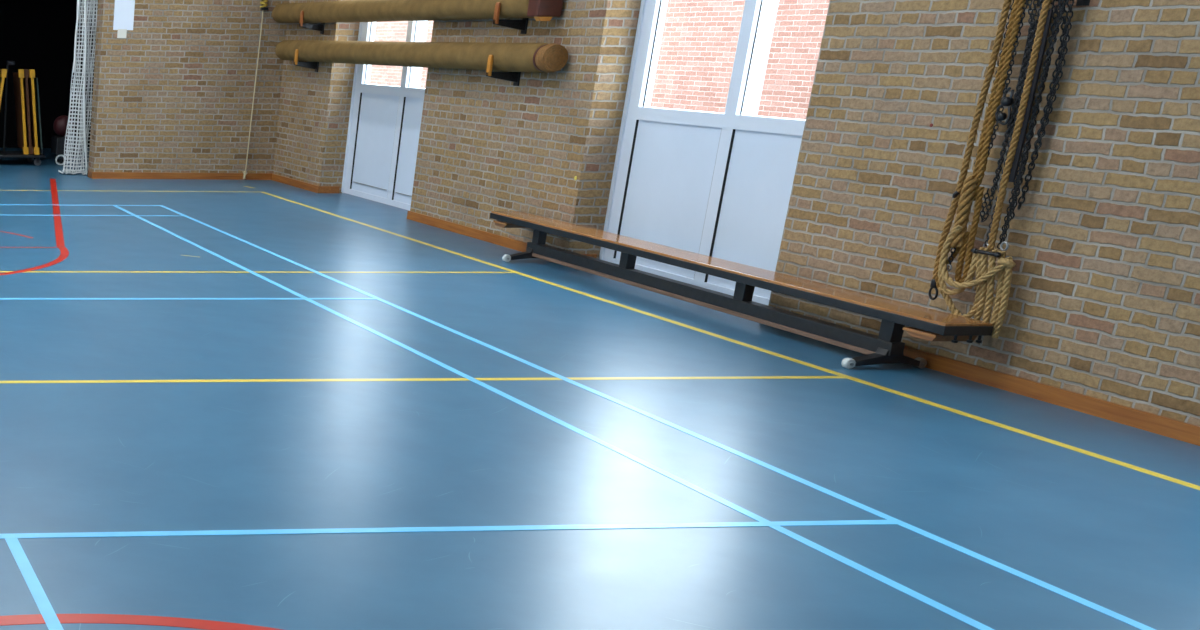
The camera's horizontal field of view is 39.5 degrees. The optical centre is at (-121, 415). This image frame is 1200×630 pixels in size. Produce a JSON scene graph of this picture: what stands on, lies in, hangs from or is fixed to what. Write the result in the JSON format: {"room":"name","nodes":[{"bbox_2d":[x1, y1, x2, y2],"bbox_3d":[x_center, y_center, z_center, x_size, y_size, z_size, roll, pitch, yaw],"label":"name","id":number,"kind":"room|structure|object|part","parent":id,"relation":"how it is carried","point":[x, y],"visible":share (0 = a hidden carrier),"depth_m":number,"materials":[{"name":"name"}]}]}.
{"room":"sports hall","nodes":[
{"label":"sports hall","id":0,"kind":"room"},
{"bbox_2d":[0,0,97,148],"bbox_3d":[0.953,-4.821,16.882,7.320,3.100,4.180,0,16,-5],"label":"wall","id":1,"kind":"structure","parent":0,"point":[38,35],"depth_m":18.89,"materials":[{"name":"black"}]},
{"bbox_2d":[58,0,97,174],"bbox_3d":[1.890,-4.234,15.140,1.480,2.947,0.238,0,16,-5],"label":"net","id":2,"kind":"object","parent":1,"relation":"hanging from","point":[84,129],"visible":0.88,"depth_m":15.28,"materials":[{"name":"white nylon netting"}]},
{"bbox_2d":[88,0,288,172],"bbox_3d":[-0.363,-5.211,14.342,10.370,5.200,0.250,0,16,-5],"label":"wall","id":3,"kind":"structure","parent":0,"point":[174,94],"depth_m":14.99,"materials":[{"name":"yellow brick"}]},
{"bbox_2d":[113,0,134,37],"bbox_3d":[2.696,-4.375,14.715,0.224,0.405,0.009,0,16,-5],"label":"notice","id":4,"kind":"object","parent":3,"relation":"attached to","point":[123,9],"visible":1,"depth_m":14.71,"materials":[{"name":"white paper"}]},
{"bbox_2d":[88,170,271,179],"bbox_3d":[3.453,-2.769,15.344,2.095,0.074,0.215,0,16,-5],"label":"baseboard","id":5,"kind":"structure","parent":3,"relation":"attached to","point":[94,175],"depth_m":15.24,"materials":[{"name":"brown wood"}]},
{"bbox_2d":[260,0,268,9],"bbox_3d":[4.258,-4.580,14.765,0.096,0.180,0.068,0,16,-5],"label":"cleat","id":6,"kind":"object","parent":3,"relation":"attached to","point":[263,2],"visible":1,"depth_m":14.75,"materials":[{"name":"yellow metal"}]},
{"bbox_2d":[243,10,263,178],"bbox_3d":[4.202,-3.605,15.028,0.081,1.860,0.031,0,16,-5],"label":"pull cord","id":7,"kind":"object","parent":6,"relation":"hanging from","point":[244,172],"visible":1,"depth_m":15.05,"materials":[{"name":"beige fabric"}]},
{"bbox_2d":[0,148,1199,629],"bbox_3d":[0.273,-0.691,8.181,10.510,0.102,23.000,0,16,-5],"label":"floor","id":8,"kind":"structure","parent":0,"point":[225,404],"depth_m":5.20,"materials":[{"name":"blue"}]},
{"bbox_2d":[0,61,44,165],"bbox_3d":[1.497,-3.772,16.604,1.080,1.249,0.620,0,16,-5],"label":"trolley","id":9,"kind":"object","parent":8,"relation":"on","point":[19,154],"visible":0.93,"depth_m":16.66,"materials":[{"name":"black metal"}]},
{"bbox_2d":[0,69,6,105],"bbox_3d":[1.439,-3.795,16.599,0.178,1.020,0.528,0,16,-5],"label":"hurdle","id":10,"kind":"object","parent":9,"relation":"on","point":[3,73],"visible":0.99,"depth_m":16.27,"materials":[{"name":"yellow paint"}]},
{"bbox_3d":[1.459,-3.730,16.373,0.146,1.020,0.040,0,16,-5],"label":"rail","id":11,"kind":"part","parent":10,"relation":"part of","materials":[{"name":"yellow paint"}]},
{"bbox_2d":[13,69,28,154],"bbox_3d":[1.752,-3.797,16.626,0.171,1.020,0.528,0,16,-5],"label":"hurdle","id":12,"kind":"object","parent":9,"relation":"on","point":[18,77],"visible":1,"depth_m":16.52,"materials":[{"name":"yellow paint"}]},
{"bbox_3d":[1.772,-3.732,16.399,0.139,1.020,0.040,0,16,-5],"label":"rail","id":13,"kind":"part","parent":12,"relation":"part of","materials":[{"name":"yellow paint"}]},
{"bbox_2d":[17,69,32,153],"bbox_3d":[1.815,-3.808,16.670,0.173,1.020,0.528,0,16,-5],"label":"hurdle","id":14,"kind":"object","parent":9,"relation":"on","point":[26,71],"visible":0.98,"depth_m":16.46,"materials":[{"name":"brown wood"}]},
{"bbox_3d":[1.835,-3.744,16.444,0.141,1.020,0.040,0,16,-5],"label":"rail","id":15,"kind":"part","parent":14,"relation":"part of","materials":[{"name":"brown wood"}]},
{"bbox_2d":[28,69,39,154],"bbox_3d":[1.886,-3.792,16.618,0.175,1.020,0.528,0,16,-5],"label":"post","id":16,"kind":"object","parent":9,"relation":"on","point":[31,89],"visible":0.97,"depth_m":16.45,"materials":[{"name":"yellow paint"}]},
{"bbox_3d":[1.906,-3.728,16.392,0.143,1.020,0.040,0,16,-5],"label":"rail","id":17,"kind":"part","parent":16,"relation":"part of","materials":[{"name":"yellow paint"}]},
{"bbox_2d":[34,78,42,153],"bbox_3d":[1.960,-3.745,16.637,0.124,0.920,0.410,0,16,-5],"label":"board","id":18,"kind":"object","parent":9,"relation":"on","point":[38,120],"visible":0.39,"depth_m":16.50,"materials":[{"name":"yellow wood"}]},
{"bbox_2d":[51,136,86,164],"bbox_3d":[2.383,-3.340,16.799,0.408,0.338,0.392,0,16,-5],"label":"cart","id":19,"kind":"object","parent":8,"relation":"on","point":[57,142],"visible":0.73,"depth_m":16.64,"materials":[{"name":"black metal"}]},
{"bbox_2d":[53,115,73,135],"bbox_3d":[2.304,-3.625,16.686,0.264,0.260,0.260,0,16,-5],"label":"ball","id":20,"kind":"object","parent":19,"relation":"on","point":[60,123],"visible":0.79,"depth_m":16.59,"materials":[{"name":"red"}]},
{"bbox_2d":[490,211,992,368],"bbox_3d":[4.908,-0.848,8.248,0.431,0.312,4.138,0,16,-4],"label":"bench","id":21,"kind":"object","parent":8,"relation":"on","point":[924,323],"visible":1,"depth_m":7.50,"materials":[{"name":"brown wood"}]},
{"bbox_3d":[4.817,-1.282,9.749,0.060,0.202,0.084,0,16,-4],"label":"leg","id":22,"kind":"part","parent":21,"relation":"part of","materials":[{"name":"black paint"}]},
{"bbox_3d":[4.894,-0.992,8.738,0.060,0.202,0.084,0,16,-4],"label":"leg","id":23,"kind":"part","parent":21,"relation":"part of","materials":[{"name":"black paint"}]},
{"bbox_3d":[4.974,-0.692,7.688,0.060,0.202,0.084,0,16,-4],"label":"leg","id":24,"kind":"part","parent":21,"relation":"part of","materials":[{"name":"black paint"}]},
{"bbox_3d":[5.052,-0.401,6.671,0.060,0.202,0.084,0,16,-4],"label":"leg","id":25,"kind":"part","parent":21,"relation":"part of","materials":[{"name":"black paint"}]},
{"bbox_2d":[273,0,1199,425],"bbox_3d":[5.470,-2.671,5.761,0.259,5.200,18.570,0,16,-5],"label":"wall","id":26,"kind":"structure","parent":0,"point":[1104,238],"depth_m":6.73,"materials":[{"name":"yellow brick"}]},
{"bbox_2d":[294,49,318,71],"bbox_3d":[4.496,-3.739,14.049,0.252,0.230,0.070,0,16,-5],"label":"wall bracket","id":27,"kind":"object","parent":26,"relation":"attached to","point":[313,65],"visible":0.88,"depth_m":14.04,"materials":[{"name":"black metal"}]},
{"bbox_3d":[4.495,-3.690,14.063,0.252,0.078,0.042,0,16,-5],"label":"arm","id":28,"kind":"part","parent":27,"relation":"part of","materials":[{"name":"black metal"}]},
{"bbox_2d":[275,40,567,72],"bbox_3d":[4.664,-3.299,12.152,0.216,0.217,5.244,0,16,-5],"label":"rolled mat","id":29,"kind":"object","parent":27,"relation":"on","point":[508,57],"visible":1,"depth_m":11.20,"materials":[{"name":"brown fabric"}]},
{"bbox_2d":[299,11,324,33],"bbox_3d":[4.505,-4.100,13.905,0.252,0.230,0.070,0,16,-5],"label":"wall bracket","id":30,"kind":"object","parent":26,"relation":"attached to","point":[314,26],"visible":0.88,"depth_m":13.89,"materials":[{"name":"black metal"}]},
{"bbox_3d":[4.505,-4.052,13.919,0.252,0.078,0.042,0,16,-5],"label":"arm","id":31,"kind":"part","parent":30,"relation":"part of","materials":[{"name":"black metal"}]},
{"bbox_2d":[272,0,562,22],"bbox_3d":[4.654,-3.713,12.228,0.211,0.232,5.290,0,16,-5],"label":"rolled mat","id":32,"kind":"object","parent":30,"relation":"on","point":[347,10],"visible":0.97,"depth_m":11.60,"materials":[{"name":"brown fabric"}]},
{"bbox_2d":[341,21,427,210],"bbox_3d":[5.065,-3.663,12.665,0.157,3.288,2.250,0,16,-5],"label":"door","id":33,"kind":"structure","parent":26,"relation":"in","point":[384,125],"depth_m":13.17,"materials":[{"name":"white paint"}]},
{"bbox_3d":[4.979,-2.717,13.364,0.033,0.976,0.863,0,16,-5],"label":"panel","id":34,"kind":"part","parent":33,"relation":"part of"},
{"bbox_3d":[4.997,-3.229,13.219,0.085,0.088,0.865,0,16,-5],"label":"rail","id":35,"kind":"part","parent":33,"relation":"part of","materials":[{"name":"blue paint"}]},
{"bbox_3d":[5.061,-2.453,12.440,0.033,0.976,0.863,0,16,-5],"label":"panel","id":36,"kind":"part","parent":33,"relation":"part of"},
{"bbox_3d":[5.078,-2.964,12.295,0.085,0.088,0.865,0,16,-5],"label":"rail","id":37,"kind":"part","parent":33,"relation":"part of","materials":[{"name":"blue paint"}]},
{"bbox_3d":[5.126,-4.076,12.479,0.060,1.950,0.090,0,16,-5],"label":"post","id":38,"kind":"part","parent":33,"relation":"part of","materials":[{"name":"blue paint"}]},
{"bbox_2d":[486,55,520,85],"bbox_3d":[4.825,-2.672,10.323,0.252,0.230,0.070,0,16,-5],"label":"wall bracket","id":39,"kind":"object","parent":26,"relation":"attached to","point":[514,77],"visible":0.9,"depth_m":10.31,"materials":[{"name":"black metal"}]},
{"bbox_3d":[4.824,-2.624,10.337,0.252,0.078,0.042,0,16,-5],"label":"arm","id":40,"kind":"part","parent":39,"relation":"part of","materials":[{"name":"black metal"}]},
{"bbox_3d":[4.944,-2.625,10.347,0.012,0.130,0.070,0,16,-5],"label":"wall plate","id":41,"kind":"part","parent":39,"relation":"part of","materials":[{"name":"black metal"}]},
{"bbox_2d":[493,2,528,33],"bbox_3d":[4.831,-3.044,10.217,0.252,0.230,0.070,0,16,-5],"label":"wall bracket","id":42,"kind":"object","parent":26,"relation":"attached to","point":[522,24],"visible":0.88,"depth_m":10.21,"materials":[{"name":"black metal"}]},
{"bbox_3d":[4.830,-2.996,10.231,0.252,0.078,0.042,0,16,-5],"label":"arm","id":43,"kind":"part","parent":42,"relation":"part of","materials":[{"name":"black metal"}]},
{"bbox_3d":[4.950,-2.997,10.241,0.012,0.130,0.070,0,16,-5],"label":"wall plate","id":44,"kind":"part","parent":42,"relation":"part of","materials":[{"name":"black metal"}]},
{"bbox_2d":[599,0,805,304],"bbox_3d":[5.446,-2.428,8.352,0.157,3.288,2.215,0,16,-5],"label":"door","id":45,"kind":"structure","parent":26,"relation":"in","point":[713,184],"depth_m":8.66,"materials":[{"name":"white paint"}]},
{"bbox_3d":[5.359,-1.486,9.061,0.033,0.976,0.866,0,16,-5],"label":"panel","id":46,"kind":"part","parent":45,"relation":"part of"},
{"bbox_3d":[5.376,-1.997,8.916,0.085,0.088,0.868,0,16,-5],"label":"rail","id":47,"kind":"part","parent":45,"relation":"part of","materials":[{"name":"blue paint"}]},
{"bbox_3d":[5.441,-1.220,8.134,0.033,0.976,0.866,0,16,-5],"label":"panel","id":48,"kind":"part","parent":45,"relation":"part of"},
{"bbox_3d":[5.506,-2.844,8.175,0.060,1.950,0.090,0,16,-5],"label":"post","id":49,"kind":"part","parent":45,"relation":"part of","materials":[{"name":"blue paint"}]},
{"bbox_3d":[5.458,-1.732,7.989,0.085,0.088,0.868,0,16,-5],"label":"rail","id":50,"kind":"part","parent":45,"relation":"part of","materials":[{"name":"blue paint"}]},
{"bbox_2d":[271,173,1199,445],"bbox_3d":[5.404,-0.204,6.453,0.230,0.074,18.555,0,16,-5],"label":"baseboard","id":51,"kind":"structure","parent":26,"relation":"attached to","point":[1161,425],"depth_m":6.23,"materials":[{"name":"brown wood"}]},
{"bbox_2d":[1037,0,1089,6],"bbox_3d":[5.285,-1.881,5.987,0.091,0.080,0.265,0,16,-5],"label":"rail","id":52,"kind":"object","parent":26,"relation":"attached to","point":[1079,2],"visible":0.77,"depth_m":5.92,"materials":[{"name":"black metal"}]},
{"bbox_2d":[980,0,1038,221],"bbox_3d":[5.231,-1.412,6.177,0.032,1.034,0.040,0,16,-5],"label":"chain","id":53,"kind":"object","parent":52,"relation":"hanging from","point":[1035,4],"visible":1,"depth_m":6.19,"materials":[{"name":"black metal"}]},
{"bbox_2d":[992,0,1033,194],"bbox_3d":[5.245,-1.481,6.184,0.021,0.905,0.062,-5,17,-20],"label":"chain","id":54,"kind":"object","parent":52,"relation":"hanging from","point":[1028,4],"visible":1,"depth_m":6.17,"materials":[{"name":"black metal"}]},
{"bbox_2d":[983,0,1043,246],"bbox_3d":[5.242,-1.343,6.163,0.022,1.160,0.047,0,16,-5],"label":"rope","id":55,"kind":"object","parent":52,"relation":"hanging from","point":[1040,3],"visible":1,"depth_m":6.15,"materials":[{"name":"beige fabric"}]},
{"bbox_2d":[971,248,1000,257],"bbox_3d":[5.177,-0.764,6.247,0.026,0.026,0.150,0,16,-5],"label":"bar","id":56,"kind":"object","parent":55,"relation":"hanging from","point":[975,250],"visible":1,"depth_m":6.24,"materials":[{"name":"black metal"}]},
{"bbox_2d":[938,225,1015,338],"bbox_3d":[5.187,-0.647,6.344,0.093,0.495,0.381,0,16,-5],"label":"rope","id":57,"kind":"object","parent":56,"relation":"hanging from","point":[985,276],"visible":0.93,"depth_m":6.28,"materials":[{"name":"beige fabric"}]},
{"bbox_2d":[987,0,1052,250],"bbox_3d":[5.218,-1.327,6.110,0.040,1.143,0.048,0,16,-5],"label":"rope","id":58,"kind":"object","parent":52,"relation":"hanging from","point":[1046,4],"visible":1,"depth_m":6.10,"materials":[{"name":"brown fabric"}]},
{"bbox_2d":[1007,14,1037,136],"bbox_3d":[5.275,-1.566,6.160,0.010,0.550,0.050,0,16,-5],"label":"chain","id":59,"kind":"object","parent":52,"relation":"hanging from","point":[1034,25],"visible":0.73,"depth_m":6.14,"materials":[{"name":"black metal"}]},
{"bbox_2d":[997,0,1063,248],"bbox_3d":[5.261,-1.331,6.098,0.025,1.145,0.023,-5,17,-20],"label":"chain","id":60,"kind":"object","parent":52,"relation":"hanging from","point":[1059,8],"visible":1,"depth_m":6.15,"materials":[{"name":"black metal"}]},
{"bbox_2d":[1008,2,1053,181],"bbox_3d":[5.284,-1.481,6.132,0.010,0.802,0.059,0,16,-5],"label":"strap","id":61,"kind":"object","parent":52,"relation":"hanging from","point":[1017,156],"visible":0.57,"depth_m":6.12,"materials":[{"name":"black fabric"}]},
{"bbox_2d":[1000,0,1066,250],"bbox_3d":[5.245,-1.319,6.061,0.024,1.149,0.052,0,16,-5],"label":"chain","id":62,"kind":"object","parent":52,"relation":"hanging from","point":[1063,4],"visible":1,"depth_m":6.08,"materials":[{"name":"black metal"}]},
{"bbox_2d":[1011,0,1058,219],"bbox_3d":[5.270,-1.403,6.094,0.048,1.013,0.039,0,16,-5],"label":"chain","id":63,"kind":"object","parent":52,"relation":"hanging from","point":[1054,6],"visible":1,"depth_m":6.06,"materials":[{"name":"black metal"}]},
{"bbox_2d":[1017,0,1067,209],"bbox_3d":[5.276,-1.417,6.053,0.063,0.963,0.032,11,19,32],"label":"chain","id":64,"kind":"object","parent":52,"relation":"hanging from","point":[1064,22],"visible":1,"depth_m":6.04,"materials":[{"name":"black metal"}]},
{"bbox_2d":[1030,0,1073,166],"bbox_3d":[5.273,-1.505,5.998,0.051,0.763,0.040,-4,17,-18],"label":"chain","id":65,"kind":"object","parent":52,"relation":"hanging from","point":[1069,6],"visible":1,"depth_m":5.99,"materials":[{"name":"black metal"}]},
{"bbox_3d":[5.304,-1.857,5.906,0.067,0.080,0.056,0,16,-5],"label":"wall arm","id":66,"kind":"part","parent":52,"relation":"part of","materials":[{"name":"black metal"}]},
{"bbox_3d":[5.256,-2.426,5.984,0.140,0.100,0.500,0,16,-5],"label":"peg rail","id":67,"kind":"object","parent":26,"relation":"attached to","visible":0},
{"bbox_2d":[928,0,1011,299],"bbox_3d":[5.211,-1.510,6.320,0.040,1.954,0.074,0,16,-5],"label":"rope","id":68,"kind":"object","parent":67,"relation":"hanging from","point":[1006,6],"visible":0.99,"depth_m":6.36,"materials":[{"name":"beige fabric"}]},
{"bbox_2d":[935,0,1025,287],"bbox_3d":[5.208,-1.516,6.233,0.077,1.894,0.136,0,16,-5],"label":"rope","id":69,"kind":"object","parent":67,"relation":"hanging from","point":[970,192],"visible":0.96,"depth_m":6.33,"materials":[{"name":"brown fabric"}]},
{"bbox_2d":[946,248,955,270],"bbox_3d":[5.191,-0.809,6.439,0.033,0.224,0.032,0,16,-5],"label":"chain","id":70,"kind":"object","parent":69,"relation":"hanging from","point":[951,251],"visible":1,"depth_m":6.45,"materials":[{"name":"black metal"}]},
{"bbox_2d":[974,0,1013,163],"bbox_3d":[5.234,-1.818,6.184,0.017,1.313,0.022,-4,17,-16],"label":"chain","id":71,"kind":"object","parent":67,"relation":"hanging from","point":[1013,0],"visible":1,"depth_m":6.20,"materials":[{"name":"black metal"}]},
{"bbox_2d":[976,0,1027,185],"bbox_3d":[5.221,-1.726,6.151,0.021,1.473,0.055,-8,18,-29],"label":"chain","id":72,"kind":"object","parent":67,"relation":"hanging from","point":[1025,3],"visible":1,"depth_m":6.17,"materials":[{"name":"black metal"}]},
{"bbox_2d":[995,87,1013,124],"bbox_3d":[5.223,-1.439,6.197,0.040,0.174,0.075,0,16,-5],"label":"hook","id":73,"kind":"object","parent":72,"relation":"hanging from","point":[1005,101],"visible":1,"depth_m":6.19,"materials":[{"name":"black metal"}]},
{"label":"outside","id":74,"kind":"structure","parent":0,"visible":0},
{"bbox_3d":[22.045,-2.917,17.713,34.540,0.150,80.000,0,16,-5],"label":"ground","id":75,"kind":"structure","parent":74,"visible":0},
{"bbox_2d":[370,0,829,119],"bbox_3d":[12.475,-5.382,20.338,4.120,2.850,40.200,0,16,-5],"label":"brick wall","id":76,"kind":"structure","parent":75,"relation":"on","point":[699,41],"depth_m":17.21,"materials":[{"name":"red brick"}]}
]}

